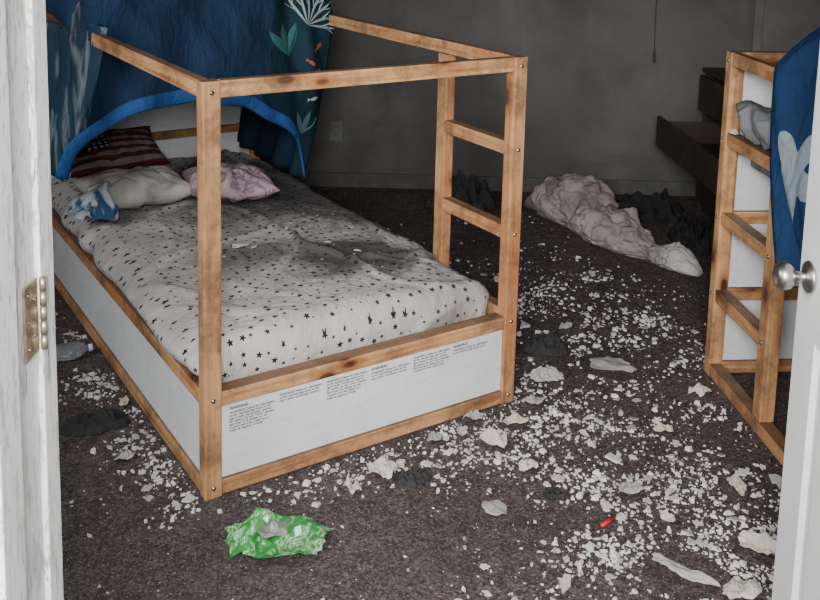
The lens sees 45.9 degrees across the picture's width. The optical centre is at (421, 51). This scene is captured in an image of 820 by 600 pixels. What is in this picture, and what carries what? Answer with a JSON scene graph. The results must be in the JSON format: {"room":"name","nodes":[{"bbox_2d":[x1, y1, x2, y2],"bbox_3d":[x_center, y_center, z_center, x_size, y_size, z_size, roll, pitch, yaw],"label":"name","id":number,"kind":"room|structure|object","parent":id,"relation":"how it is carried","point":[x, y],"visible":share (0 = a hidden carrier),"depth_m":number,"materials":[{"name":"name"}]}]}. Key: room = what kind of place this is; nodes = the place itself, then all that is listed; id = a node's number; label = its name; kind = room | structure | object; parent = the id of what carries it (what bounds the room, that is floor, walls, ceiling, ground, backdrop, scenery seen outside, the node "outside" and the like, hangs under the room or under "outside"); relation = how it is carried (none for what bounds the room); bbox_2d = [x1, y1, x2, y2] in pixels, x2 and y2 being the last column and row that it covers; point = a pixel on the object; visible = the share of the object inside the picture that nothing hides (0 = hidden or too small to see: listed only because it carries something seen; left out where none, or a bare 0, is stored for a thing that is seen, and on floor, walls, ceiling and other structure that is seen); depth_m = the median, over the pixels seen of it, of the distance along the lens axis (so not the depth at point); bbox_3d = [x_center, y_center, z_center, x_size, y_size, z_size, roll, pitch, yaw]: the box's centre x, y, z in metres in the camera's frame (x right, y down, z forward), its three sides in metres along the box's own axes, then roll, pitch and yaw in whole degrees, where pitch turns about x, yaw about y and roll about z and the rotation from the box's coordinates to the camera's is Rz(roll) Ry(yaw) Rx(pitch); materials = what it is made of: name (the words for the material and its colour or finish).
{"room":"bedroom","nodes":[
{"label":"bedroom","id":0,"kind":"room"},
{"bbox_2d":[77,0,754,181],"bbox_3d":[-0.039,-0.427,5.527,4.900,2.450,0.120,2,8,0],"label":"wall","id":1,"kind":"structure","parent":0,"point":[596,93],"depth_m":5.55,"materials":[{"name":"grey paint"}]},
{"bbox_2d":[330,121,342,140],"bbox_3d":[-0.490,0.457,5.591,0.072,0.116,0.011,2,8,0],"label":"wall outlet","id":2,"kind":"object","parent":1,"relation":"attached to","point":[335,126],"visible":1,"depth_m":5.59,"materials":[{"name":"plastic"}]},
{"bbox_2d":[333,125,338,129],"bbox_3d":[-0.490,0.436,5.586,0.032,0.028,0.003,2,8,0],"label":"receptacle","id":3,"kind":"object","parent":2,"relation":"attached to","point":[335,127],"depth_m":5.58,"materials":[{"name":"plastic"}]},
{"bbox_2d":[281,171,695,195],"bbox_3d":[-0.070,0.753,5.633,4.700,0.085,0.014,2,8,0],"label":"baseboard","id":4,"kind":"structure","parent":1,"relation":"attached to","point":[327,179],"depth_m":5.62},
{"bbox_2d":[653,0,656,62],"bbox_3d":[1.348,-0.742,5.404,0.018,1.618,0.016,2,8,0],"label":"cable","id":5,"kind":"object","parent":1,"relation":"attached to","point":[654,54],"visible":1,"depth_m":5.50,"materials":[{"name":"black plastic"}]},
{"bbox_2d":[751,0,764,50],"bbox_3d":[1.912,-0.234,5.477,0.050,2.015,0.020,2,8,0],"label":"trim","id":6,"kind":"structure","parent":1,"relation":"attached to","point":[759,4],"depth_m":5.48,"materials":[{"name":"grey paint"}]},
{"bbox_2d":[761,0,819,51],"bbox_3d":[2.112,-0.204,5.485,0.348,1.965,0.012,2,8,0],"label":"door","id":7,"kind":"structure","parent":1,"relation":"in","point":[786,23],"depth_m":5.48,"materials":[{"name":"grey paint"}]},
{"bbox_2d":[54,186,790,599],"bbox_3d":[-0.086,1.349,2.221,5.100,0.100,7.200,2,8,0],"label":"floor","id":8,"kind":"structure","parent":0,"point":[126,557],"depth_m":2.75,"materials":[{"name":"carpet"}]},
{"bbox_2d":[56,341,92,362],"bbox_3d":[-1.241,1.057,3.419,0.156,0.062,0.062,-3,10,-28],"label":"plastic bottle","id":9,"kind":"object","parent":8,"relation":"on","point":[73,350],"visible":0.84,"depth_m":3.40,"materials":[{"name":"white"}]},
{"bbox_2d":[58,407,130,435],"bbox_3d":[-1.021,1.130,2.992,0.224,0.051,0.130,-4,10,-34],"label":"cloth","id":10,"kind":"object","parent":8,"relation":"on","point":[101,420],"visible":0.99,"depth_m":2.98,"materials":[{"name":"black fabric"}]},
{"bbox_2d":[119,396,128,405],"bbox_3d":[-0.959,1.123,3.132,0.029,0.018,0.072,1,8,-1],"label":"paper scrap","id":11,"kind":"object","parent":8,"relation":"on","point":[124,401],"visible":1,"depth_m":3.12,"materials":[{"name":"beige paper"}]},
{"bbox_2d":[114,450,135,459],"bbox_3d":[-0.863,1.175,2.822,0.044,0.021,0.053,5,9,24],"label":"paper scrap","id":12,"kind":"object","parent":8,"relation":"on","point":[126,455],"visible":1,"depth_m":2.82,"materials":[{"name":"white paper"}]},
{"bbox_2d":[138,469,145,474],"bbox_3d":[-0.795,1.197,2.762,0.022,0.004,0.026,0,9,-13],"label":"chip","id":13,"kind":"object","parent":8,"relation":"on","point":[142,471],"visible":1,"depth_m":2.76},
{"bbox_2d":[141,484,152,490],"bbox_3d":[-0.758,1.207,2.686,0.027,0.008,0.031,3,8,8],"label":"chip","id":14,"kind":"object","parent":8,"relation":"on","point":[149,487],"visible":1,"depth_m":2.68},
{"bbox_2d":[143,495,153,501],"bbox_3d":[-0.741,1.216,2.643,0.029,0.003,0.022,9,11,41],"label":"chip","id":15,"kind":"object","parent":8,"relation":"on","point":[148,498],"visible":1,"depth_m":2.64,"materials":[{"name":"white paper"}]},
{"bbox_2d":[151,470,159,478],"bbox_3d":[-0.755,1.197,2.747,0.017,0.010,0.030,3,9,11],"label":"chip","id":16,"kind":"object","parent":8,"relation":"on","point":[154,475],"visible":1,"depth_m":2.74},
{"bbox_2d":[182,497,193,502],"bbox_3d":[-0.636,1.219,2.633,0.030,0.007,0.025,6,10,28],"label":"chip","id":17,"kind":"object","parent":8,"relation":"on","point":[186,499],"visible":1,"depth_m":2.63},
{"bbox_2d":[225,507,333,557],"bbox_3d":[-0.356,1.211,2.455,0.282,0.074,0.162,0,9,-10],"label":"wrapper","id":18,"kind":"object","parent":8,"relation":"on","point":[265,533],"visible":1,"depth_m":2.44,"materials":[{"name":"green plastic"}]},
{"bbox_2d":[46,4,527,500],"bbox_3d":[-0.698,0.477,3.705,1.072,1.160,2.093,-4,10,-33],"label":"bed","id":19,"kind":"object","parent":8,"relation":"on","point":[232,435],"visible":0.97,"depth_m":2.96,"materials":[{"name":"brown wood"}]},
{"bbox_2d":[51,149,488,382],"bbox_3d":[-0.721,0.710,3.717,1.057,0.209,1.977,-4,10,-33],"label":"mattress","id":20,"kind":"object","parent":19,"relation":"on","point":[364,302],"visible":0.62,"depth_m":3.18,"materials":[{"name":"white fabric"}]},
{"bbox_2d":[67,181,117,223],"bbox_3d":[-1.248,0.549,3.654,0.144,0.139,0.298,-4,10,-33],"label":"cloth","id":21,"kind":"object","parent":20,"relation":"on","point":[107,208],"visible":0.98,"depth_m":3.61,"materials":[{"name":"fabric"}]},
{"bbox_2d":[70,126,170,177],"bbox_3d":[-1.300,0.418,4.078,0.430,0.167,0.219,-5,11,-39],"label":"pillow","id":22,"kind":"object","parent":20,"relation":"on","point":[128,148],"visible":0.75,"depth_m":4.04,"materials":[{"name":"fabric"}]},
{"bbox_2d":[71,165,190,210],"bbox_3d":[-1.132,0.535,3.833,0.420,0.145,0.300,-4,10,-33],"label":"pillow","id":23,"kind":"object","parent":20,"relation":"on","point":[136,187],"visible":0.81,"depth_m":3.77,"materials":[{"name":"white fabric"}]},
{"bbox_2d":[45,0,334,181],"bbox_3d":[-1.013,-0.052,4.015,1.222,1.200,1.091,-4,10,-33],"label":"tent","id":24,"kind":"object","parent":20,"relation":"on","point":[91,90],"visible":0.8,"depth_m":3.61,"materials":[{"name":"blue fabric"}]},
{"bbox_2d":[179,163,279,203],"bbox_3d":[-0.779,0.531,3.934,0.360,0.142,0.290,-2,9,-21],"label":"pillow","id":25,"kind":"object","parent":20,"relation":"on","point":[240,181],"visible":0.67,"depth_m":3.85,"materials":[{"name":"pink fabric"}]},
{"bbox_2d":[232,242,248,245],"bbox_3d":[-0.639,0.677,3.410,0.053,0.012,0.044,5,9,23],"label":"chip","id":26,"kind":"object","parent":20,"relation":"on","point":[235,243],"visible":1,"depth_m":3.40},
{"bbox_2d":[313,477,321,482],"bbox_3d":[-0.290,1.212,2.744,0.019,0.006,0.028,10,12,44],"label":"chip","id":27,"kind":"object","parent":8,"relation":"on","point":[317,480],"visible":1,"depth_m":2.74,"materials":[{"name":"white paper"}]},
{"bbox_2d":[343,474,361,494],"bbox_3d":[-0.190,1.197,2.695,0.039,0.042,0.053,-3,9,-27],"label":"paper scrap","id":28,"kind":"object","parent":8,"relation":"on","point":[352,487],"visible":1,"depth_m":2.69,"materials":[{"name":"white paper"}]},
{"bbox_2d":[368,457,396,478],"bbox_3d":[-0.114,1.188,2.775,0.083,0.042,0.079,3,8,9],"label":"paper scrap","id":29,"kind":"object","parent":8,"relation":"on","point":[385,468],"visible":1,"depth_m":2.77,"materials":[{"name":"white paper"}]},
{"bbox_2d":[394,466,431,488],"bbox_3d":[-0.023,1.203,2.753,0.107,0.028,0.076,-4,10,-33],"label":"rag","id":30,"kind":"object","parent":8,"relation":"on","point":[414,478],"visible":1,"depth_m":2.74,"materials":[{"name":"grey fabric"}]},
{"bbox_2d":[55,216,780,599],"bbox_3d":[-0.132,1.072,3.695,3.022,0.016,3.024,2,8,0],"label":"debris","id":31,"kind":"object","parent":8,"relation":"on","point":[589,546],"visible":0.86,"depth_m":2.84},
{"bbox_2d":[423,460,432,466],"bbox_3d":[0.018,1.206,2.841,0.030,0.005,0.035,3,9,11],"label":"chip","id":32,"kind":"object","parent":8,"relation":"on","point":[427,463],"visible":1,"depth_m":2.84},
{"bbox_2d":[427,431,442,441],"bbox_3d":[0.044,1.178,2.966,0.040,0.020,0.062,6,9,27],"label":"paper scrap","id":33,"kind":"object","parent":8,"relation":"on","point":[435,436],"visible":1,"depth_m":2.96,"materials":[{"name":"white paper"}]},
{"bbox_2d":[434,462,443,467],"bbox_3d":[0.053,1.207,2.824,0.027,0.011,0.030,6,9,28],"label":"chip","id":34,"kind":"object","parent":8,"relation":"on","point":[437,465],"visible":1,"depth_m":2.82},
{"bbox_2d":[443,448,457,455],"bbox_3d":[0.086,1.187,2.882,0.045,0.018,0.032,-4,10,-34],"label":"paper scrap","id":35,"kind":"object","parent":8,"relation":"on","point":[449,451],"visible":1,"depth_m":2.88,"materials":[{"name":"white paper"}]},
{"bbox_2d":[424,169,495,210],"bbox_3d":[0.227,0.753,5.307,0.302,0.188,0.332,9,11,42],"label":"clothes","id":36,"kind":"object","parent":8,"relation":"on","point":[476,194],"visible":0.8,"depth_m":5.27,"materials":[{"name":"grey fabric"}]},
{"bbox_2d":[456,426,468,434],"bbox_3d":[0.128,1.170,3.002,0.036,0.028,0.040,-1,9,-17],"label":"paper scrap","id":37,"kind":"object","parent":8,"relation":"on","point":[462,430],"visible":1,"depth_m":3.00,"materials":[{"name":"white paper"}]},
{"bbox_2d":[462,409,482,419],"bbox_3d":[0.163,1.150,3.084,0.065,0.036,0.034,1,8,-6],"label":"paper scrap","id":38,"kind":"object","parent":8,"relation":"on","point":[476,415],"visible":1,"depth_m":3.08,"materials":[{"name":"white paper"}]},
{"bbox_2d":[479,563,489,569],"bbox_3d":[0.157,1.276,2.401,0.025,0.004,0.021,8,11,39],"label":"chip","id":39,"kind":"object","parent":8,"relation":"on","point":[484,566],"visible":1,"depth_m":2.40,"materials":[{"name":"white paint"}]},
{"bbox_2d":[482,590,491,596],"bbox_3d":[0.156,1.288,2.306,0.028,0.006,0.014,9,11,41],"label":"chip","id":40,"kind":"object","parent":8,"relation":"on","point":[487,593],"visible":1,"depth_m":2.30,"materials":[{"name":"white paint"}]},
{"bbox_2d":[479,427,506,447],"bbox_3d":[0.225,1.167,2.957,0.092,0.045,0.062,6,10,28],"label":"paper scrap","id":41,"kind":"object","parent":8,"relation":"on","point":[490,435],"visible":1,"depth_m":2.95,"materials":[{"name":"white paper"}]},
{"bbox_2d":[481,499,506,515],"bbox_3d":[0.201,1.234,2.631,0.079,0.011,0.068,6,10,28],"label":"paper scrap","id":42,"kind":"object","parent":8,"relation":"on","point":[497,507],"visible":1,"depth_m":2.63,"materials":[{"name":"white paper"}]},
{"bbox_2d":[501,412,528,424],"bbox_3d":[0.294,1.162,3.084,0.093,0.028,0.053,-2,9,-22],"label":"paper scrap","id":43,"kind":"object","parent":8,"relation":"on","point":[515,417],"visible":1,"depth_m":3.08,"materials":[{"name":"beige paper"}]},
{"bbox_2d":[520,321,529,327],"bbox_3d":[0.398,1.070,3.802,0.049,0.014,0.038,-3,9,-28],"label":"chip","id":44,"kind":"object","parent":8,"relation":"on","point":[523,324],"visible":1,"depth_m":3.79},
{"bbox_2d":[518,459,538,471],"bbox_3d":[0.310,1.199,2.828,0.073,0.026,0.047,-3,10,-28],"label":"paper scrap","id":45,"kind":"object","parent":8,"relation":"on","point":[524,465],"visible":1,"depth_m":2.82,"materials":[{"name":"white paper"}]},
{"bbox_2d":[521,394,545,404],"bbox_3d":[0.374,1.146,3.201,0.083,0.029,0.042,0,9,-11],"label":"paper scrap","id":46,"kind":"object","parent":8,"relation":"on","point":[531,399],"visible":1,"depth_m":3.19,"materials":[{"name":"white paper"}]},
{"bbox_2d":[523,330,567,355],"bbox_3d":[0.466,1.070,3.600,0.175,0.071,0.119,2,8,0],"label":"rag","id":47,"kind":"object","parent":8,"relation":"on","point":[552,344],"visible":1,"depth_m":3.57,"materials":[{"name":"grey fabric"}]},
{"bbox_2d":[527,366,563,381],"bbox_3d":[0.436,1.120,3.399,0.127,0.029,0.094,0,8,-7],"label":"cloth","id":48,"kind":"object","parent":8,"relation":"on","point":[540,374],"visible":1,"depth_m":3.38,"materials":[{"name":"white fabric"}]},
{"bbox_2d":[543,486,561,499],"bbox_3d":[0.365,1.228,2.705,0.046,0.013,0.066,7,10,32],"label":"rag","id":49,"kind":"object","parent":8,"relation":"on","point":[552,493],"visible":1,"depth_m":2.70,"materials":[{"name":"grey fabric"}]},
{"bbox_2d":[552,473,564,481],"bbox_3d":[0.395,1.224,2.785,0.036,0.006,0.041,4,9,14],"label":"chip","id":50,"kind":"object","parent":8,"relation":"on","point":[558,478],"visible":1,"depth_m":2.78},
{"bbox_2d":[559,573,570,593],"bbox_3d":[0.346,1.284,2.340,0.031,0.014,0.061,5,9,20],"label":"chip","id":51,"kind":"object","parent":8,"relation":"on","point":[565,582],"visible":1,"depth_m":2.34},
{"bbox_2d":[559,321,571,328],"bbox_3d":[0.567,1.067,3.792,0.046,0.021,0.060,4,9,17],"label":"paper scrap","id":52,"kind":"object","parent":8,"relation":"on","point":[567,324],"visible":1,"depth_m":3.79,"materials":[{"name":"white paper"}]},
{"bbox_2d":[577,561,582,569],"bbox_3d":[0.394,1.278,2.410,0.013,0.008,0.033,4,9,19],"label":"chip","id":53,"kind":"object","parent":8,"relation":"on","point":[579,565],"visible":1,"depth_m":2.41,"materials":[{"name":"white paint"}]},
{"bbox_2d":[579,429,587,434],"bbox_3d":[0.508,1.190,3.031,0.021,0.007,0.030,-1,9,-14],"label":"chip","id":54,"kind":"object","parent":8,"relation":"on","point":[582,431],"visible":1,"depth_m":3.03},
{"bbox_2d":[583,533,591,538],"bbox_3d":[0.434,1.263,2.528,0.014,0.006,0.029,-4,10,-34],"label":"chip","id":55,"kind":"object","parent":8,"relation":"on","point":[587,536],"visible":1,"depth_m":2.52,"materials":[{"name":"white paint"}]},
{"bbox_2d":[583,415,594,419],"bbox_3d":[0.539,1.177,3.125,0.042,0.007,0.020,1,8,-4],"label":"chip","id":56,"kind":"object","parent":8,"relation":"on","point":[587,416],"visible":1,"depth_m":3.12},
{"bbox_2d":[584,438,595,447],"bbox_3d":[0.517,1.190,2.957,0.037,0.023,0.039,4,9,15],"label":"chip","id":57,"kind":"object","parent":8,"relation":"on","point":[589,442],"visible":1,"depth_m":2.94,"materials":[{"name":"beige paint"}]},
{"bbox_2d":[589,270,594,276],"bbox_3d":[0.771,0.998,4.364,0.029,0.012,0.052,2,8,5],"label":"chip","id":58,"kind":"object","parent":8,"relation":"on","point":[592,273],"visible":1,"depth_m":4.36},
{"bbox_2d":[595,551,601,557],"bbox_3d":[0.449,1.274,2.456,0.015,0.006,0.021,-1,9,-19],"label":"chip","id":59,"kind":"object","parent":8,"relation":"on","point":[597,553],"visible":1,"depth_m":2.46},
{"bbox_2d":[600,501,613,511],"bbox_3d":[0.511,1.245,2.656,0.032,0.008,0.038,1,8,-5],"label":"chip","id":60,"kind":"object","parent":8,"relation":"on","point":[605,505],"visible":1,"depth_m":2.65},
{"bbox_2d":[600,515,616,527],"bbox_3d":[0.501,1.253,2.587,0.066,0.012,0.012,-6,11,-43],"label":"crayon","id":61,"kind":"object","parent":8,"relation":"on","point":[612,518],"visible":1,"depth_m":2.58,"materials":[{"name":"red wax"}]},
{"bbox_2d":[605,573,615,580],"bbox_3d":[0.462,1.285,2.370,0.032,0.009,0.021,-7,12,-45],"label":"chip","id":62,"kind":"object","parent":8,"relation":"on","point":[608,576],"visible":1,"depth_m":2.37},
{"bbox_2d":[524,173,702,276],"bbox_3d":[0.901,0.804,4.864,0.426,0.252,1.221,-2,9,-21],"label":"blanket","id":63,"kind":"object","parent":8,"relation":"on","point":[587,206],"visible":1,"depth_m":4.75,"materials":[{"name":"fabric"}]},
{"bbox_2d":[590,356,636,372],"bbox_3d":[0.690,1.118,3.477,0.174,0.018,0.111,5,9,20],"label":"paper scrap","id":64,"kind":"object","parent":8,"relation":"on","point":[600,363],"visible":1,"depth_m":3.47,"materials":[{"name":"white paper"}]},
{"bbox_2d":[605,452,621,463],"bbox_3d":[0.574,1.209,2.885,0.045,0.015,0.033,9,11,40],"label":"chip","id":65,"kind":"object","parent":8,"relation":"on","point":[610,456],"visible":1,"depth_m":2.88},
{"bbox_2d":[618,481,642,493],"bbox_3d":[0.587,1.225,2.729,0.076,0.021,0.050,1,8,-2],"label":"paper scrap","id":66,"kind":"object","parent":8,"relation":"on","point":[634,487],"visible":1,"depth_m":2.72,"materials":[{"name":"white paper"}]},
{"bbox_2d":[624,543,636,547],"bbox_3d":[0.543,1.271,2.493,0.038,0.006,0.018,0,9,-13],"label":"chip","id":67,"kind":"object","parent":8,"relation":"on","point":[631,545],"visible":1,"depth_m":2.49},
{"bbox_2d":[625,424,636,429],"bbox_3d":[0.665,1.188,3.066,0.030,0.009,0.034,0,8,-9],"label":"chip","id":68,"kind":"object","parent":8,"relation":"on","point":[630,426],"visible":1,"depth_m":3.06,"materials":[{"name":"white paint"}]},
{"bbox_2d":[628,454,637,459],"bbox_3d":[0.634,1.214,2.902,0.024,0.004,0.028,0,9,-10],"label":"chip","id":69,"kind":"object","parent":8,"relation":"on","point":[631,456],"visible":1,"depth_m":2.90,"materials":[{"name":"white paint"}]},
{"bbox_2d":[632,398,641,401],"bbox_3d":[0.721,1.165,3.240,0.022,0.008,0.025,-4,10,-35],"label":"chip","id":70,"kind":"object","parent":8,"relation":"on","point":[634,399],"visible":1,"depth_m":3.24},
{"bbox_2d":[642,317,653,321],"bbox_3d":[0.908,1.074,3.884,0.042,0.010,0.028,7,10,35],"label":"chip","id":71,"kind":"object","parent":8,"relation":"on","point":[646,319],"visible":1,"depth_m":3.88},
{"bbox_2d":[644,475,653,479],"bbox_3d":[0.659,1.230,2.798,0.033,0.005,0.018,2,8,6],"label":"chip","id":72,"kind":"object","parent":8,"relation":"on","point":[648,477],"visible":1,"depth_m":2.80,"materials":[{"name":"white paper"}]},
{"bbox_2d":[616,188,684,223],"bbox_3d":[1.251,0.811,5.275,0.436,0.135,0.355,-3,10,-28],"label":"clothes","id":73,"kind":"object","parent":8,"relation":"on","point":[657,208],"visible":0.92,"depth_m":5.19,"materials":[{"name":"black fabric"}]},
{"bbox_2d":[653,422,672,431],"bbox_3d":[0.764,1.181,3.050,0.061,0.022,0.045,5,9,23],"label":"paper scrap","id":74,"kind":"object","parent":8,"relation":"on","point":[660,427],"visible":1,"depth_m":3.05,"materials":[{"name":"beige paper"}]},
{"bbox_2d":[660,510,675,521],"bbox_3d":[0.662,1.247,2.608,0.034,0.018,0.052,-5,10,-36],"label":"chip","id":75,"kind":"object","parent":8,"relation":"on","point":[664,515],"visible":1,"depth_m":2.60,"materials":[{"name":"beige paint"}]},
{"bbox_2d":[666,495,678,499],"bbox_3d":[0.700,1.243,2.702,0.040,0.009,0.021,4,9,15],"label":"chip","id":76,"kind":"object","parent":8,"relation":"on","point":[673,497],"visible":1,"depth_m":2.70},
{"bbox_2d":[672,440,681,446],"bbox_3d":[0.790,1.206,2.986,0.026,0.003,0.038,3,8,7],"label":"chip","id":77,"kind":"object","parent":8,"relation":"on","point":[675,443],"visible":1,"depth_m":2.98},
{"bbox_2d":[652,552,720,586],"bbox_3d":[0.651,1.281,2.392,0.180,0.015,0.043,7,10,34],"label":"paper scrap","id":78,"kind":"object","parent":8,"relation":"on","point":[692,575],"visible":1,"depth_m":2.38,"materials":[{"name":"white paper"}]},
{"bbox_2d":[685,529,693,535],"bbox_3d":[0.707,1.266,2.553,0.020,0.007,0.023,2,8,4],"label":"chip","id":79,"kind":"object","parent":8,"relation":"on","point":[687,531],"visible":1,"depth_m":2.55,"materials":[{"name":"white paint"}]},
{"bbox_2d":[667,211,713,254],"bbox_3d":[1.388,0.885,4.865,0.287,0.120,0.447,5,9,21],"label":"clothes","id":80,"kind":"object","parent":8,"relation":"on","point":[697,236],"visible":0.92,"depth_m":4.78,"materials":[{"name":"black fabric"}]},
{"bbox_2d":[656,67,725,222],"bbox_3d":[1.651,0.554,4.840,0.698,0.800,1.000,1,8,-3],"label":"dresser","id":81,"kind":"object","parent":8,"relation":"on","point":[695,146],"visible":0.33,"depth_m":5.07,"materials":[{"name":"brown wood"}]},
{"bbox_2d":[693,520,703,525],"bbox_3d":[0.742,1.261,2.592,0.029,0.007,0.014,2,8,6],"label":"chip","id":82,"kind":"object","parent":8,"relation":"on","point":[697,523],"visible":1,"depth_m":2.59,"materials":[{"name":"white paint"}]},
{"bbox_2d":[688,383,711,396],"bbox_3d":[0.951,1.139,3.300,0.070,0.040,0.072,7,10,34],"label":"paper scrap","id":83,"kind":"object","parent":8,"relation":"on","point":[700,389],"visible":1,"depth_m":3.29,"materials":[{"name":"beige paper"}]},
{"bbox_2d":[726,516,741,521],"bbox_3d":[0.846,1.260,2.618,0.039,0.006,0.022,6,9,26],"label":"chip","id":84,"kind":"object","parent":8,"relation":"on","point":[733,518],"visible":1,"depth_m":2.61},
{"bbox_2d":[726,473,746,495],"bbox_3d":[0.901,1.221,2.748,0.050,0.040,0.089,3,8,7],"label":"paper scrap","id":85,"kind":"object","parent":8,"relation":"on","point":[734,480],"visible":1,"depth_m":2.74,"materials":[{"name":"white paper"}]},
{"bbox_2d":[722,576,761,599],"bbox_3d":[0.772,1.288,2.331,0.108,0.022,0.075,-2,9,-23],"label":"paper scrap","id":86,"kind":"object","parent":8,"relation":"on","point":[736,587],"visible":1,"depth_m":2.32,"materials":[{"name":"white paper"}]},
{"bbox_2d":[735,468,748,475],"bbox_3d":[0.941,1.231,2.839,0.040,0.006,0.035,3,9,13],"label":"chip","id":87,"kind":"object","parent":8,"relation":"on","point":[741,472],"visible":0.95,"depth_m":2.83,"materials":[{"name":"white paper"}]},
{"bbox_2d":[704,51,798,465],"bbox_3d":[1.618,0.729,2.414,0.993,1.160,2.090,1,8,-6],"label":"raised bed","id":88,"kind":"object","parent":8,"relation":"on","point":[751,322],"visible":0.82,"depth_m":3.33,"materials":[{"name":"brown wood"}]},
{"bbox_2d":[728,129,738,134],"bbox_3d":[1.057,0.269,3.276,0.033,0.014,0.086,2,8,4],"label":"paper scrap","id":89,"kind":"object","parent":88,"relation":"on","point":[732,131],"visible":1,"depth_m":3.27,"materials":[{"name":"white paper"}]},
{"bbox_2d":[751,145,769,177],"bbox_3d":[1.631,0.428,2.385,0.868,0.228,1.928,1,8,-6],"label":"mattress","id":90,"kind":"object","parent":88,"relation":"on","point":[754,165],"visible":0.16,"depth_m":3.19,"materials":[{"name":"grey fabric"}]},
{"bbox_2d":[736,100,770,150],"bbox_3d":[1.177,0.233,3.084,0.297,0.159,0.350,1,8,-6],"label":"duvet","id":91,"kind":"object","parent":90,"relation":"on","point":[754,118],"visible":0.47,"depth_m":3.10,"materials":[{"name":"grey fabric"}]},
{"bbox_2d":[770,27,819,270],"bbox_3d":[1.174,0.332,2.383,0.320,0.832,1.158,1,8,-6],"label":"tent","id":92,"kind":"object","parent":88,"relation":"hanging from","point":[795,73],"visible":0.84,"depth_m":2.70,"materials":[{"name":"blue fabric"}]},
{"bbox_2d":[738,530,776,555],"bbox_3d":[0.872,1.257,2.490,0.114,0.045,0.082,8,11,38],"label":"paper scrap","id":93,"kind":"object","parent":8,"relation":"on","point":[758,542],"visible":0.89,"depth_m":2.49,"materials":[{"name":"white paper"}]},
{"bbox_2d":[769,474,781,489],"bbox_3d":[1.019,1.235,2.790,0.040,0.015,0.055,6,10,30],"label":"chip","id":94,"kind":"object","parent":8,"relation":"on","point":[775,479],"visible":0.94,"depth_m":2.79,"materials":[{"name":"white paper"}]},
{"bbox_3d":[1.553,0.271,1.085,1.480,2.450,0.110,2,8,0],"label":"wall","id":95,"kind":"structure","parent":0,"visible":0},
{"bbox_2d":[772,49,819,599],"bbox_3d":[0.739,0.376,1.581,0.109,2.030,0.783,2,8,3],"label":"panelled door","id":96,"kind":"structure","parent":95,"relation":"in","point":[797,556],"depth_m":1.93,"materials":[{"name":"white paint"}]},
{"bbox_3d":[-1.431,0.192,1.085,1.949,2.450,0.110,2,8,0],"label":"wall","id":97,"kind":"structure","parent":0,"visible":0},
{"bbox_2d":[0,0,26,599],"bbox_3d":[-0.442,0.418,1.031,0.012,2.070,0.055,2,8,0],"label":"door frame","id":98,"kind":"structure","parent":97,"relation":"attached to","point":[13,579],"depth_m":1.02,"materials":[{"name":"white paint"}]},
{"bbox_2d":[5,0,44,599],"bbox_3d":[-0.455,0.405,1.081,0.014,2.080,0.107,2,8,0],"label":"trim","id":99,"kind":"structure","parent":97,"relation":"attached to","point":[15,9],"depth_m":1.08,"materials":[{"name":"white paint"}]},
{"bbox_2d":[22,276,47,363],"bbox_3d":[-0.439,0.304,1.103,0.012,0.088,0.042,2,8,0],"label":"door hinge","id":100,"kind":"object","parent":97,"relation":"attached to","point":[29,292],"visible":1,"depth_m":1.10,"materials":[{"name":"gold metal"}]},
{"bbox_2d":[25,0,63,599],"bbox_3d":[-0.452,0.394,1.156,0.020,2.080,0.041,2,8,0],"label":"trim","id":101,"kind":"structure","parent":97,"relation":"attached to","point":[35,10],"depth_m":1.13,"materials":[{"name":"white paint"}]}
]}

